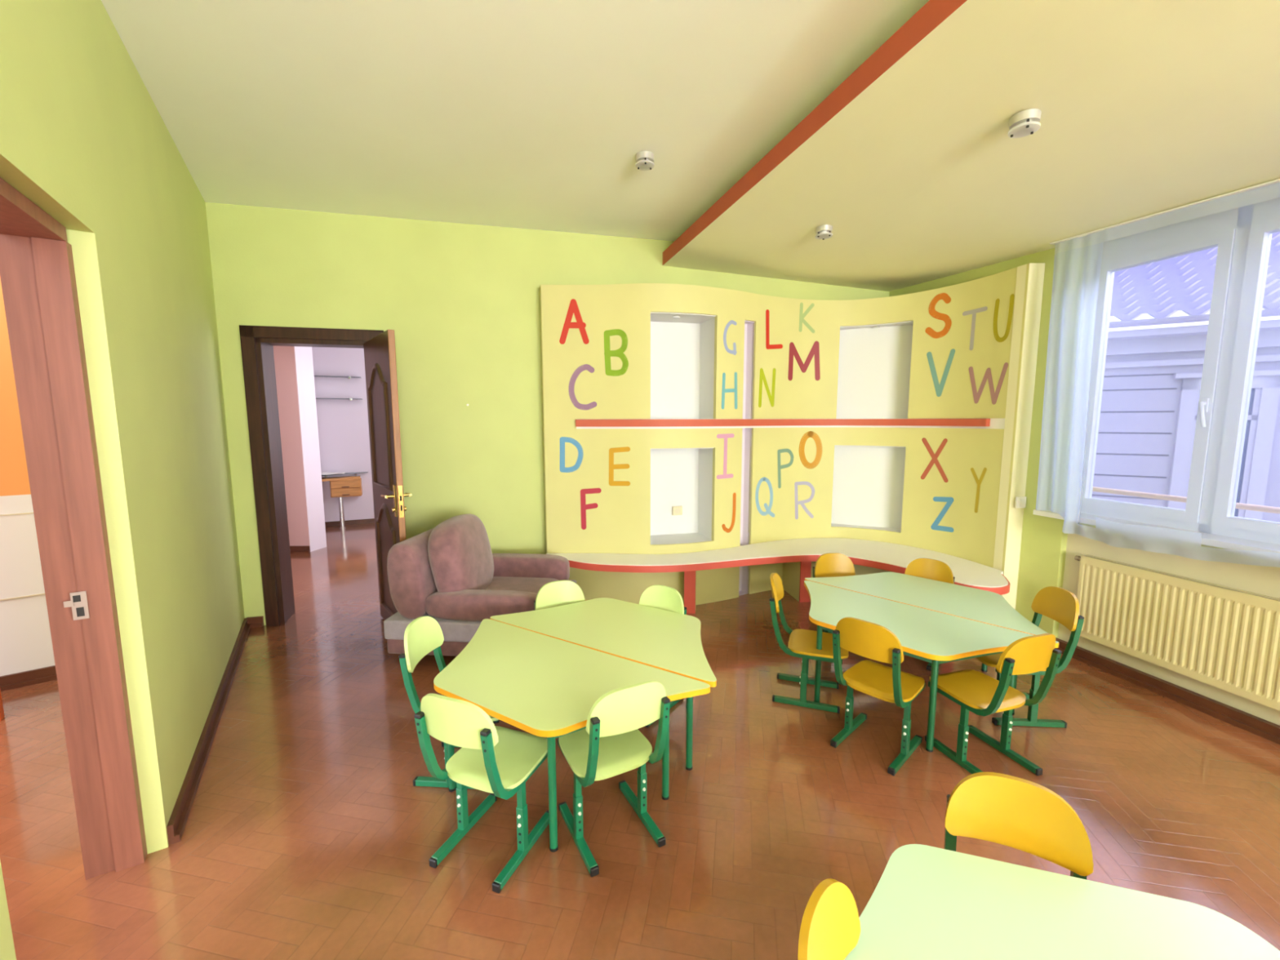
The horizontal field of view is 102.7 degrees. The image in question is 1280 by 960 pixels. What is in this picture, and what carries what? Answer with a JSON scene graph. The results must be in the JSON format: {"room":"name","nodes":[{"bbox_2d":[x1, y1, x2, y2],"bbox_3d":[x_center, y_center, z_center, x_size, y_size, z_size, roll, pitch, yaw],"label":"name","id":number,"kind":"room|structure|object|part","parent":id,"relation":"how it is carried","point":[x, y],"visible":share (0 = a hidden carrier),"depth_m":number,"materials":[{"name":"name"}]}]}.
{"room":"classroom","nodes":[
{"label":"classroom","id":0,"kind":"room"},
{"bbox_2d":[0,277,55,676],"bbox_3d":[-4.096,-0.251,2.219,2.916,2.900,0.150,-5,9,-39],"label":"wall","id":1,"kind":"structure","parent":0,"point":[25,637],"depth_m":2.77,"materials":[{"name":"orange paint"}]},
{"bbox_2d":[0,512,44,600],"bbox_3d":[-3.255,0.400,2.874,0.510,0.462,0.011,-5,9,-39],"label":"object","id":2,"kind":"object","parent":1,"relation":"attached to","point":[20,568],"visible":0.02,"depth_m":2.78,"materials":[{"name":"white paint"}]},
{"bbox_2d":[0,665,57,691],"bbox_3d":[-4.037,1.159,2.313,2.916,0.075,0.030,-5,9,-39],"label":"baseboard","id":3,"kind":"structure","parent":1,"relation":"attached to","point":[21,679],"depth_m":2.83,"materials":[{"name":"brown wood"}]},
{"bbox_2d":[0,0,244,959],"bbox_3d":[-0.664,0.104,-0.663,0.835,2.850,9.529,-3,7,-24],"label":"wall","id":4,"kind":"structure","parent":0,"point":[83,138],"depth_m":1.79,"materials":[{"name":"paint"}]},
{"bbox_2d":[0,177,147,879],"bbox_3d":[-1.476,0.316,1.183,0.140,2.003,0.932,-4,8,-32],"label":"door","id":5,"kind":"structure","parent":4,"relation":"in","point":[37,273],"depth_m":1.53,"materials":[{"name":"red wood"}]},
{"bbox_3d":[-1.704,0.381,1.547,0.049,0.085,0.005,-4,8,-32],"label":"strike plate","id":6,"kind":"part","parent":5,"relation":"part of","materials":[{"name":"silver metal"}]},
{"bbox_2d":[166,617,249,844],"bbox_3d":[-2.191,1.114,2.691,0.030,0.070,2.195,-4,8,-32],"label":"baseboard","id":7,"kind":"structure","parent":4,"relation":"attached to","point":[179,817],"depth_m":2.21,"materials":[{"name":"brown wood"}]},
{"bbox_2d":[273,346,326,551],"bbox_3d":[-4.024,-0.652,5.647,0.789,2.900,0.232,0,7,1],"label":"wall pillar","id":8,"kind":"structure","parent":0,"point":[294,365],"depth_m":5.61,"materials":[{"name":"white paint"}]},
{"bbox_2d":[289,546,310,552],"bbox_3d":[-4.042,0.769,5.680,0.750,0.070,0.030,0,7,1],"label":"baseboard","id":9,"kind":"structure","parent":8,"relation":"attached to","point":[292,548],"depth_m":5.67,"materials":[{"name":"brown wood"}]},
{"bbox_2d":[311,346,374,521],"bbox_3d":[-3.163,-0.649,5.609,4.000,2.900,4.163,-2,7,-17],"label":"wall","id":10,"kind":"structure","parent":0,"point":[343,427],"depth_m":6.98,"materials":[{"name":"white paint"}]},
{"bbox_2d":[314,375,361,378],"bbox_3d":[-4.151,-1.367,6.765,0.820,0.035,0.160,-3,7,-24],"label":"glass shelf","id":11,"kind":"object","parent":10,"relation":"attached to","point":[348,377],"visible":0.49,"depth_m":6.84,"materials":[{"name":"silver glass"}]},
{"bbox_2d":[315,397,362,400],"bbox_3d":[-4.151,-1.079,6.799,0.820,0.035,0.160,-3,7,-24],"label":"glass shelf","id":12,"kind":"object","parent":10,"relation":"attached to","point":[349,398],"visible":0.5,"depth_m":6.91,"materials":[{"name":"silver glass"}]},
{"bbox_2d":[324,518,374,527],"bbox_3d":[-3.621,0.576,7.301,4.034,0.075,0.030,-3,7,-24],"label":"baseboard","id":13,"kind":"structure","parent":10,"relation":"attached to","point":[371,521],"depth_m":7.12,"materials":[{"name":"brown wood"}]},
{"bbox_2d":[101,0,928,241],"bbox_3d":[1.003,-1.392,-0.383,5.700,0.050,9.400,-2,7,-17],"label":"ceiling","id":14,"kind":"structure","parent":0,"point":[528,114],"depth_m":2.20,"materials":[{"name":"beige paint"}]},
{"bbox_2d":[635,151,653,170],"bbox_3d":[0.026,-1.700,2.733,0.100,0.058,0.100,-5,8,-34],"label":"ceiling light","id":15,"kind":"object","parent":14,"relation":"attached to","point":[644,159],"visible":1,"depth_m":2.71,"materials":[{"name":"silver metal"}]},
{"bbox_2d":[204,202,888,625],"bbox_3d":[-0.397,-0.459,4.152,5.871,2.850,0.220,-2,7,-14],"label":"wall","id":16,"kind":"structure","parent":0,"point":[460,302],"depth_m":3.74,"materials":[{"name":"paint"}]},
{"bbox_2d":[246,616,263,627],"bbox_3d":[-2.729,1.006,3.625,0.100,0.070,0.030,-2,7,-14],"label":"baseboard","id":17,"kind":"structure","parent":16,"relation":"attached to","point":[255,621],"depth_m":3.62,"materials":[{"name":"brown wood"}]},
{"bbox_2d":[239,324,411,626],"bbox_3d":[-2.012,-0.007,3.620,1.344,2.082,0.653,2,7,18],"label":"door","id":18,"kind":"structure","parent":16,"relation":"in","point":[257,342],"depth_m":3.51,"materials":[{"name":"brown wood"}]},
{"bbox_3d":[-1.573,0.128,3.199,0.059,0.200,0.122,-5,8,-38],"label":"handle","id":19,"kind":"part","parent":18,"relation":"part of","materials":[{"name":"gold metal"}]},
{"bbox_3d":[-1.471,0.133,3.151,0.024,0.200,0.004,-5,8,-38],"label":"lock plate","id":20,"kind":"part","parent":18,"relation":"part of","materials":[{"name":"gold metal"}]},
{"bbox_3d":[-1.495,0.120,3.260,0.059,0.200,0.122,-5,8,-38],"label":"handle","id":21,"kind":"part","parent":18,"relation":"part of","materials":[{"name":"gold metal"}]},
{"bbox_2d":[0,524,1279,959],"bbox_3d":[-1.431,1.294,1.662,9.120,0.050,14.100,-2,7,-17],"label":"floor","id":22,"kind":"structure","parent":0,"point":[308,834],"depth_m":1.90,"materials":[{"name":"brown wood"}]},
{"bbox_2d":[0,688,4,721],"bbox_3d":[-3.284,0.194,2.276,0.400,2.000,0.045,-5,8,-36],"label":"open door","id":23,"kind":"structure","parent":22,"relation":"on","point":[2,711],"depth_m":2.50,"materials":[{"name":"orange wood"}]},
{"bbox_2d":[321,471,364,528],"bbox_3d":[-4.204,0.305,6.745,1.120,0.745,0.475,-3,7,-24],"label":"desk","id":24,"kind":"object","parent":22,"relation":"on","point":[341,487],"visible":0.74,"depth_m":6.91,"materials":[{"name":"brown wood"}]},
{"bbox_2d":[321,471,346,475],"bbox_3d":[-4.128,-0.090,6.822,0.357,0.020,0.207,-3,7,-24],"label":"paper stack","id":25,"kind":"object","parent":24,"relation":"on","point":[323,473],"visible":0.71,"depth_m":6.78,"materials":[{"name":"white paper"}]},
{"bbox_2d":[321,475,360,481],"bbox_3d":[-4.252,0.004,6.716,1.000,0.030,0.425,-3,7,-24],"label":"countertop","id":26,"kind":"structure","parent":24,"relation":"on","point":[329,478],"depth_m":6.88,"materials":[{"name":"brown wood"}]},
{"bbox_3d":[-4.045,0.440,6.945,0.090,0.430,0.090,-3,7,-24],"label":"leg","id":27,"kind":"part","parent":24,"relation":"part of","materials":[{"name":"silver metal"}]},
{"bbox_3d":[-4.204,-0.060,6.700,1.120,0.010,0.470,-3,7,-24],"label":"glass","id":28,"kind":"part","parent":24,"relation":"part of","materials":[{"name":"clear glass"}]},
{"bbox_3d":[-3.965,0.058,6.891,0.340,0.098,0.016,-3,7,-24],"label":"drawer","id":29,"kind":"part","parent":24,"relation":"part of","materials":[{"name":"brown wood"}]},
{"bbox_3d":[-4.003,0.103,6.981,0.360,0.230,0.170,-3,7,-24],"label":"drawer","id":30,"kind":"part","parent":24,"relation":"part of","materials":[{"name":"brown wood"}]},
{"bbox_3d":[-3.965,0.163,6.903,0.340,0.098,0.016,-3,7,-24],"label":"drawer","id":31,"kind":"part","parent":24,"relation":"part of","materials":[{"name":"brown wood"}]},
{"bbox_2d":[398,616,499,789],"bbox_3d":[-0.738,0.895,2.130,0.398,0.630,0.293,0,7,4],"label":"chair","id":32,"kind":"object","parent":22,"relation":"on","point":[423,635],"visible":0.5,"depth_m":2.06,"materials":[{"name":"green wood"}]},
{"bbox_3d":[-0.906,0.660,2.115,0.062,0.158,0.280,0,7,4],"label":"backrest","id":33,"kind":"part","parent":32,"relation":"part of","materials":[{"name":"green wood"}]},
{"bbox_3d":[-0.756,1.080,2.027,0.032,0.238,0.026,0,7,4],"label":"leg","id":34,"kind":"part","parent":32,"relation":"part of","materials":[{"name":"green paint"}]},
{"bbox_3d":[-0.686,0.927,2.130,0.293,0.027,0.293,0,7,4],"label":"seat","id":35,"kind":"part","parent":32,"relation":"part of","materials":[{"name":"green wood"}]},
{"bbox_2d":[383,513,576,656],"bbox_3d":[-0.971,0.648,3.321,0.958,0.845,0.852,1,7,5],"label":"sofa","id":36,"kind":"object","parent":22,"relation":"on","point":[449,573],"visible":0.78,"depth_m":2.96,"materials":[{"name":"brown fabric"}]},
{"bbox_3d":[-1.311,0.543,3.340,0.218,0.450,0.840,1,7,5],"label":"frame","id":37,"kind":"part","parent":36,"relation":"part of","materials":[{"name":"fabric"}]},
{"bbox_2d":[427,513,493,592],"bbox_3d":[-1.127,0.496,3.267,0.285,0.530,0.629,1,7,5],"label":"cushion","id":38,"kind":"object","parent":36,"relation":"on","point":[460,559],"depth_m":3.04,"materials":[{"name":"fabric"}]},
{"bbox_3d":[-0.889,0.730,2.974,0.730,0.164,0.150,1,7,5],"label":"armrest","id":39,"kind":"part","parent":36,"relation":"part of","materials":[{"name":"fabric"}]},
{"bbox_2d":[484,576,558,593],"bbox_3d":[-0.878,0.756,3.325,0.660,0.110,0.600,1,7,5],"label":"seat cushion","id":40,"kind":"object","parent":36,"relation":"on","point":[523,584],"depth_m":3.42,"materials":[{"name":"fabric"}]},
{"bbox_3d":[-0.847,0.641,3.647,0.690,0.216,0.164,1,7,5],"label":"armrest","id":41,"kind":"part","parent":36,"relation":"part of","materials":[{"name":"fabric"}]},
{"bbox_2d":[414,693,549,893],"bbox_3d":[-0.506,0.941,1.737,0.293,0.630,0.398,2,7,21],"label":"chair","id":42,"kind":"object","parent":22,"relation":"on","point":[498,761],"visible":1,"depth_m":1.67,"materials":[{"name":"green wood"}]},
{"bbox_3d":[-0.567,0.725,1.554,0.280,0.158,0.062,2,7,21],"label":"backrest","id":43,"kind":"part","parent":42,"relation":"part of","materials":[{"name":"green wood"}]},
{"bbox_3d":[-0.624,1.107,1.793,0.026,0.238,0.032,2,7,21],"label":"leg","id":44,"kind":"part","parent":42,"relation":"part of","materials":[{"name":"green paint"}]},
{"bbox_3d":[-0.487,0.966,1.789,0.293,0.027,0.293,2,7,21],"label":"seat","id":45,"kind":"part","parent":42,"relation":"part of","materials":[{"name":"green wood"}]},
{"bbox_3d":[-0.393,1.117,1.704,0.026,0.238,0.032,2,7,21],"label":"leg","id":46,"kind":"part","parent":42,"relation":"part of","materials":[{"name":"green paint"}]},
{"bbox_2d":[533,580,584,610],"bbox_3d":[-0.366,0.860,2.685,0.293,0.570,0.398,-4,8,-27],"label":"chair","id":47,"kind":"object","parent":22,"relation":"on","point":[558,593],"visible":0.27,"depth_m":2.81,"materials":[{"name":"green wood"}]},
{"bbox_2d":[433,618,710,852],"bbox_3d":[-0.399,0.990,2.046,1.234,0.460,0.560,4,8,32],"label":"table","id":48,"kind":"object","parent":22,"relation":"on","point":[537,684],"visible":0.79,"depth_m":1.96,"materials":[{"name":"green laminate"}]},
{"bbox_3d":[-0.742,1.003,2.000,0.027,0.430,0.027,4,8,32],"label":"leg","id":49,"kind":"part","parent":48,"relation":"part of","materials":[{"name":"green paint"}]},
{"bbox_3d":[-0.294,1.035,1.719,0.027,0.430,0.027,4,8,32],"label":"leg","id":50,"kind":"part","parent":48,"relation":"part of","materials":[{"name":"green paint"}]},
{"bbox_3d":[-0.409,0.803,2.009,0.956,0.034,0.428,4,8,32],"label":"under frame","id":51,"kind":"part","parent":48,"relation":"part of","materials":[{"name":"orange plastic"}]},
{"bbox_3d":[0.098,1.007,1.955,0.027,0.430,0.027,4,8,32],"label":"leg","id":52,"kind":"part","parent":48,"relation":"part of","materials":[{"name":"green paint"}]},
{"bbox_2d":[489,597,716,770],"bbox_3d":[-0.095,0.933,2.525,1.234,0.460,0.560,4,8,32],"label":"table","id":53,"kind":"object","parent":22,"relation":"on","point":[664,640],"visible":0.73,"depth_m":2.41,"materials":[{"name":"green paint"}]},
{"bbox_3d":[0.205,0.987,2.122,0.027,0.430,0.027,4,8,32],"label":"leg","id":54,"kind":"part","parent":53,"relation":"part of","materials":[{"name":"green paint"}]},
{"bbox_2d":[557,680,670,876],"bbox_3d":[-0.107,0.933,1.798,0.293,0.630,0.398,-4,8,-27],"label":"chair","id":55,"kind":"object","parent":22,"relation":"on","point":[611,744],"visible":0.97,"depth_m":1.72,"materials":[{"name":"green wood"}]},
{"bbox_3d":[-0.212,1.111,1.754,0.026,0.238,0.032,-4,8,-27],"label":"leg","id":56,"kind":"part","parent":55,"relation":"part of","materials":[{"name":"green paint"}]},
{"bbox_3d":[-0.131,0.959,1.848,0.293,0.027,0.293,-4,8,-27],"label":"seat","id":57,"kind":"part","parent":55,"relation":"part of","materials":[{"name":"green wood"}]},
{"bbox_3d":[-0.030,0.716,1.623,0.280,0.158,0.062,-4,8,-27],"label":"backrest","id":58,"kind":"part","parent":55,"relation":"part of","materials":[{"name":"green wood"}]},
{"bbox_3d":[0.008,1.098,1.867,0.026,0.238,0.032,-4,8,-27],"label":"leg","id":59,"kind":"part","parent":55,"relation":"part of","materials":[{"name":"green paint"}]},
{"bbox_2d":[639,585,686,727],"bbox_3d":[0.024,0.868,2.608,0.293,0.570,0.398,5,8,36],"label":"chair","id":60,"kind":"object","parent":22,"relation":"on","point":[660,597],"visible":0.3,"depth_m":2.72,"materials":[{"name":"green wood"}]},
{"bbox_3d":[0.122,0.648,2.718,0.280,0.158,0.062,5,8,36],"label":"backrest","id":61,"kind":"part","parent":60,"relation":"part of","materials":[{"name":"green wood"}]},
{"bbox_2d":[546,537,1009,613],"bbox_3d":[0.934,0.770,4.031,3.214,0.430,1.209,1,7,12],"label":"bench","id":62,"kind":"object","parent":22,"relation":"on","point":[797,556],"visible":0.77,"depth_m":3.85,"materials":[{"name":"white paint"}]},
{"bbox_2d":[538,262,1044,609],"bbox_3d":[0.976,-0.245,4.136,3.366,2.437,1.057,1,7,9],"label":"wall","id":63,"kind":"structure","parent":22,"relation":"on","point":[967,349],"depth_m":3.96,"materials":[{"name":"yellow paint"}]},
{"bbox_2d":[672,506,682,515],"bbox_3d":[0.312,0.256,4.265,0.085,0.075,0.020,-2,7,-17],"label":"wall socket","id":64,"kind":"object","parent":63,"relation":"attached to","point":[677,510],"visible":1,"depth_m":4.25,"materials":[{"name":"beige plastic"}]},
{"bbox_2d":[575,418,990,426],"bbox_3d":[1.008,-0.454,4.050,2.926,0.054,0.740,1,7,6],"label":"wall shelf","id":65,"kind":"object","parent":63,"relation":"attached to","point":[768,422],"visible":1,"depth_m":3.94,"materials":[{"name":"red wood"}]},
{"bbox_2d":[1014,496,1026,508],"bbox_3d":[2.521,0.148,3.386,0.075,0.075,0.025,-2,7,-17],"label":"light switch","id":66,"kind":"object","parent":63,"relation":"attached to","point":[1020,501],"visible":1,"depth_m":3.38,"materials":[{"name":"white plastic"}]},
{"bbox_2d":[768,573,848,713],"bbox_3d":[0.881,0.827,2.689,0.398,0.630,0.293,2,7,20],"label":"chair","id":67,"kind":"object","parent":22,"relation":"on","point":[802,642],"visible":0.88,"depth_m":2.62,"materials":[{"name":"yellow wood"}]},
{"bbox_3d":[0.723,0.586,2.720,0.062,0.158,0.280,2,7,20],"label":"backrest","id":68,"kind":"part","parent":67,"relation":"part of","materials":[{"name":"yellow wood"}]},
{"bbox_3d":[0.830,1.011,2.597,0.032,0.238,0.026,2,7,20],"label":"leg","id":69,"kind":"part","parent":67,"relation":"part of","materials":[{"name":"green paint"}]},
{"bbox_3d":[0.916,0.984,2.828,0.032,0.238,0.026,2,7,20],"label":"leg","id":70,"kind":"part","parent":67,"relation":"part of","materials":[{"name":"green paint"}]},
{"bbox_3d":[0.930,0.860,2.675,0.293,0.027,0.293,2,7,20],"label":"seat","id":71,"kind":"part","parent":67,"relation":"part of","materials":[{"name":"yellow wood"}]},
{"bbox_2d":[798,878,860,959],"bbox_3d":[0.448,1.049,0.795,0.398,0.630,0.293,5,8,35],"label":"chair","id":72,"kind":"object","parent":22,"relation":"on","point":[830,928],"visible":1,"depth_m":0.91,"materials":[{"name":"yellow wood"}]},
{"bbox_2d":[813,552,854,632],"bbox_3d":[1.305,0.791,3.246,0.293,0.570,0.398,-1,7,-9],"label":"chair","id":73,"kind":"object","parent":22,"relation":"on","point":[830,564],"visible":0.4,"depth_m":3.39,"materials":[{"name":"yellow wood"}]},
{"bbox_3d":[1.279,0.567,3.387,0.280,0.158,0.062,-1,7,-9],"label":"backrest","id":74,"kind":"part","parent":73,"relation":"part of","materials":[{"name":"yellow wood"}]},
{"bbox_2d":[830,617,925,775],"bbox_3d":[1.060,0.876,2.265,0.398,0.630,0.293,-6,9,-43],"label":"chair","id":75,"kind":"object","parent":22,"relation":"on","point":[867,639],"visible":1,"depth_m":2.19,"materials":[{"name":"yellow wood"}]},
{"bbox_3d":[0.969,1.037,2.369,0.032,0.238,0.026,-6,9,-43],"label":"leg","id":76,"kind":"part","parent":75,"relation":"part of","materials":[{"name":"green paint"}]},
{"bbox_3d":[0.937,0.655,2.124,0.062,0.158,0.280,-6,9,-43],"label":"backrest","id":77,"kind":"part","parent":75,"relation":"part of","materials":[{"name":"yellow wood"}]},
{"bbox_3d":[1.098,0.903,2.305,0.293,0.027,0.293,-6,9,-43],"label":"seat","id":78,"kind":"part","parent":75,"relation":"part of","materials":[{"name":"yellow wood"}]},
{"bbox_3d":[1.139,1.058,2.190,0.032,0.238,0.026,-6,9,-43],"label":"leg","id":79,"kind":"part","parent":75,"relation":"part of","materials":[{"name":"green paint"}]},
{"bbox_2d":[804,572,1048,715],"bbox_3d":[1.653,0.876,2.983,0.560,0.460,1.234,-6,9,-43],"label":"table","id":80,"kind":"object","parent":22,"relation":"on","point":[985,606],"visible":0.63,"depth_m":2.90,"materials":[{"name":"green laminate"}]},
{"bbox_3d":[1.997,0.887,2.946,0.027,0.430,0.027,-6,9,-43],"label":"leg","id":81,"kind":"part","parent":80,"relation":"part of","materials":[{"name":"green paint"}]},
{"bbox_3d":[1.842,0.938,2.518,0.027,0.430,0.027,-6,9,-43],"label":"leg","id":82,"kind":"part","parent":80,"relation":"part of","materials":[{"name":"green paint"}]},
{"bbox_2d":[904,558,955,671],"bbox_3d":[1.714,0.802,3.149,0.398,0.570,0.293,-6,9,-43],"label":"chair","id":83,"kind":"object","parent":22,"relation":"on","point":[927,568],"visible":0.28,"depth_m":3.24,"materials":[{"name":"yellow wood"}]},
{"bbox_3d":[1.834,0.583,3.240,0.062,0.158,0.280,-6,9,-43],"label":"backrest","id":84,"kind":"part","parent":83,"relation":"part of","materials":[{"name":"yellow wood"}]},
{"bbox_2d":[804,580,1058,752],"bbox_3d":[1.256,0.924,2.578,0.560,0.460,1.234,-6,9,-43],"label":"table","id":85,"kind":"object","parent":22,"relation":"on","point":[935,637],"visible":0.76,"depth_m":2.46,"materials":[{"name":"green laminate"}]},
{"bbox_3d":[0.912,0.928,2.617,0.027,0.430,0.027,-6,9,-43],"label":"leg","id":86,"kind":"part","parent":85,"relation":"part of","materials":[{"name":"green paint"}]},
{"bbox_3d":[1.243,0.737,2.543,0.428,0.034,0.956,-6,9,-43],"label":"under frame","id":87,"kind":"part","parent":85,"relation":"part of","materials":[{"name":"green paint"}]},
{"bbox_3d":[1.277,0.972,2.235,0.027,0.430,0.027,-6,9,-43],"label":"leg","id":88,"kind":"part","parent":85,"relation":"part of","materials":[{"name":"green paint"}]},
{"bbox_3d":[1.716,0.955,2.368,0.027,0.430,0.027,-6,9,-43],"label":"leg","id":89,"kind":"part","parent":85,"relation":"part of","materials":[{"name":"green paint"}]},
{"bbox_2d":[924,633,1062,775],"bbox_3d":[1.473,0.886,2.175,0.293,0.630,0.398,-2,7,-17],"label":"chair","id":90,"kind":"object","parent":22,"relation":"on","point":[979,693],"visible":0.95,"depth_m":2.13,"materials":[{"name":"yellow wood"}]},
{"bbox_3d":[1.358,1.062,2.150,0.026,0.238,0.032,-2,7,-17],"label":"leg","id":91,"kind":"part","parent":90,"relation":"part of","materials":[{"name":"green paint"}]},
{"bbox_3d":[1.458,0.911,2.229,0.293,0.027,0.293,-2,7,-17],"label":"seat","id":92,"kind":"part","parent":90,"relation":"part of","materials":[{"name":"yellow wood"}]},
{"bbox_3d":[1.595,1.053,2.223,0.026,0.238,0.032,-2,7,-17],"label":"leg","id":93,"kind":"part","parent":90,"relation":"part of","materials":[{"name":"green paint"}]},
{"bbox_3d":[1.523,0.670,1.988,0.280,0.158,0.062,-2,7,-17],"label":"backrest","id":94,"kind":"part","parent":90,"relation":"part of","materials":[{"name":"yellow wood"}]},
{"bbox_2d":[944,772,1093,879],"bbox_3d":[0.808,1.029,1.086,0.293,0.600,0.398,3,7,27],"label":"chair","id":95,"kind":"object","parent":22,"relation":"on","point":[1020,814],"visible":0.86,"depth_m":1.21,"materials":[{"name":"yellow wood"}]},
{"bbox_2d":[975,586,1084,728],"bbox_3d":[1.869,0.844,2.530,0.398,0.630,0.293,0,7,4],"label":"chair","id":96,"kind":"object","parent":22,"relation":"on","point":[1060,605],"visible":0.59,"depth_m":2.44,"materials":[{"name":"yellow wood"}]},
{"bbox_3d":[1.887,1.000,2.672,0.032,0.238,0.026,0,7,4],"label":"leg","id":97,"kind":"part","parent":96,"relation":"part of","materials":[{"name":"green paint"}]},
{"bbox_3d":[1.817,0.875,2.537,0.293,0.027,0.293,0,7,4],"label":"seat","id":98,"kind":"part","parent":96,"relation":"part of","materials":[{"name":"yellow wood"}]},
{"bbox_3d":[1.869,1.029,2.426,0.032,0.238,0.026,0,7,4],"label":"leg","id":99,"kind":"part","parent":96,"relation":"part of","materials":[{"name":"green paint"}]},
{"bbox_3d":[2.036,0.610,2.489,0.062,0.158,0.280,0,7,4],"label":"backrest","id":100,"kind":"part","parent":96,"relation":"part of","materials":[{"name":"yellow wood"}]},
{"bbox_2d":[844,844,1279,959],"bbox_3d":[0.819,1.123,0.889,1.234,0.460,0.560,2,7,17],"label":"table","id":101,"kind":"object","parent":22,"relation":"on","point":[927,902],"visible":0.93,"depth_m":1.02,"materials":[{"name":"green laminate"}]},
{"bbox_2d":[662,0,1279,291],"bbox_3d":[2.511,-1.035,-0.004,2.109,0.579,9.173,-2,7,-17],"label":"ceiling","id":102,"kind":"structure","parent":0,"point":[916,171],"depth_m":2.11,"materials":[{"name":"yellow paint"}]},
{"bbox_2d":[815,224,832,239],"bbox_3d":[1.127,-1.515,3.136,0.100,0.058,0.100,2,7,16],"label":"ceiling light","id":103,"kind":"object","parent":102,"relation":"attached to","point":[824,232],"visible":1,"depth_m":3.11,"materials":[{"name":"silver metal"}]},
{"bbox_2d":[1008,108,1041,137],"bbox_3d":[1.470,-1.359,1.958,0.100,0.058,0.100,-6,9,-41],"label":"smoke detector","id":104,"kind":"object","parent":102,"relation":"attached to","point":[1026,122],"visible":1,"depth_m":1.94,"materials":[{"name":"white plastic"}]},
{"bbox_2d":[1035,178,1279,567],"bbox_3d":[2.789,-0.432,2.092,0.066,1.753,2.308,-2,7,-15],"label":"sheer curtain","id":105,"kind":"object","parent":102,"relation":"hanging from","point":[1077,259],"visible":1,"depth_m":2.97,"materials":[{"name":"white fabric"}]},
{"bbox_2d":[888,248,1279,725],"bbox_3d":[3.452,-0.048,0.568,0.300,2.850,9.516,-2,7,-15],"label":"wall","id":106,"kind":"structure","parent":0,"point":[1047,553],"depth_m":3.21,"materials":[{"name":"paint"}]},
{"bbox_2d":[1032,509,1279,553],"bbox_3d":[2.909,0.332,2.225,0.175,0.030,2.288,-2,7,-15],"label":"window sill","id":107,"kind":"structure","parent":106,"relation":"attached to","point":[1207,539],"depth_m":2.50,"materials":[{"name":"white plastic"}]},
{"bbox_2d":[1054,637,1279,744],"bbox_3d":[3.553,1.443,-0.195,0.052,0.065,7.666,-2,7,-15],"label":"baseboard","id":108,"kind":"structure","parent":106,"relation":"attached to","point":[1265,729],"depth_m":2.64,"materials":[{"name":"brown wood"}]},
{"bbox_2d":[1074,554,1279,711],"bbox_3d":[2.870,0.778,2.376,0.061,0.492,1.597,-2,7,-15],"label":"radiator","id":109,"kind":"object","parent":106,"relation":"attached to","point":[1226,639],"visible":0.96,"depth_m":2.60,"materials":[{"name":"beige metal"}]},
{"bbox_3d":[2.866,0.780,2.357,0.044,0.492,1.562,-2,7,-15],"label":"casing","id":110,"kind":"part","parent":109,"relation":"part of","materials":[{"name":"beige metal"}]},
{"bbox_2d":[1079,196,1279,544],"bbox_3d":[2.998,-0.537,2.135,0.114,1.730,2.153,-2,7,-15],"label":"window","id":111,"kind":"structure","parent":106,"relation":"in","point":[1242,235],"depth_m":2.56,"materials":[{"name":"white plastic"}]},
{"bbox_3d":[2.827,-0.530,2.850,0.060,1.446,0.591,-2,7,-15],"label":"sash","id":112,"kind":"part","parent":111,"relation":"part of","materials":[{"name":"white plastic"}]},
{"bbox_3d":[2.849,-0.340,2.589,0.042,0.146,0.043,-2,7,-17],"label":"handle","id":113,"kind":"part","parent":111,"relation":"part of","materials":[{"name":"white plastic"}]},
{"bbox_3d":[2.987,-0.460,2.246,0.060,1.446,0.558,-2,7,-15],"label":"sash","id":114,"kind":"part","parent":111,"relation":"part of","materials":[{"name":"white plastic"}]},
{"bbox_2d":[1092,486,1279,514],"bbox_3d":[3.265,0.346,2.137,0.165,0.312,3.302,-2,7,-15],"label":"rail","id":115,"kind":"object","parent":106,"relation":"attached to","point":[1152,495],"visible":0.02,"depth_m":3.00,"materials":[{"name":"beige"}]},
{"label":"outside","id":116,"kind":"structure","parent":0,"visible":0},
{"bbox_2d":[1091,231,1279,522],"bbox_3d":[7.378,0.012,5.711,7.200,7.522,2.764,4,8,33],"label":"neighbouring house","id":117,"kind":"structure","parent":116,"point":[1153,376],"depth_m":5.53,"materials":[{"name":"grey"}]},
{"bbox_3d":[6.797,-1.318,4.659,7.200,0.370,0.400,4,8,33],"label":"cornice","id":118,"kind":"part","parent":117,"relation":"part of","materials":[{"name":"grey"}]},
{"bbox_3d":[6.074,-0.192,5.376,0.450,1.510,0.010,4,8,33],"label":"pane","id":119,"kind":"part","parent":117,"relation":"part of","materials":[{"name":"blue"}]}
]}

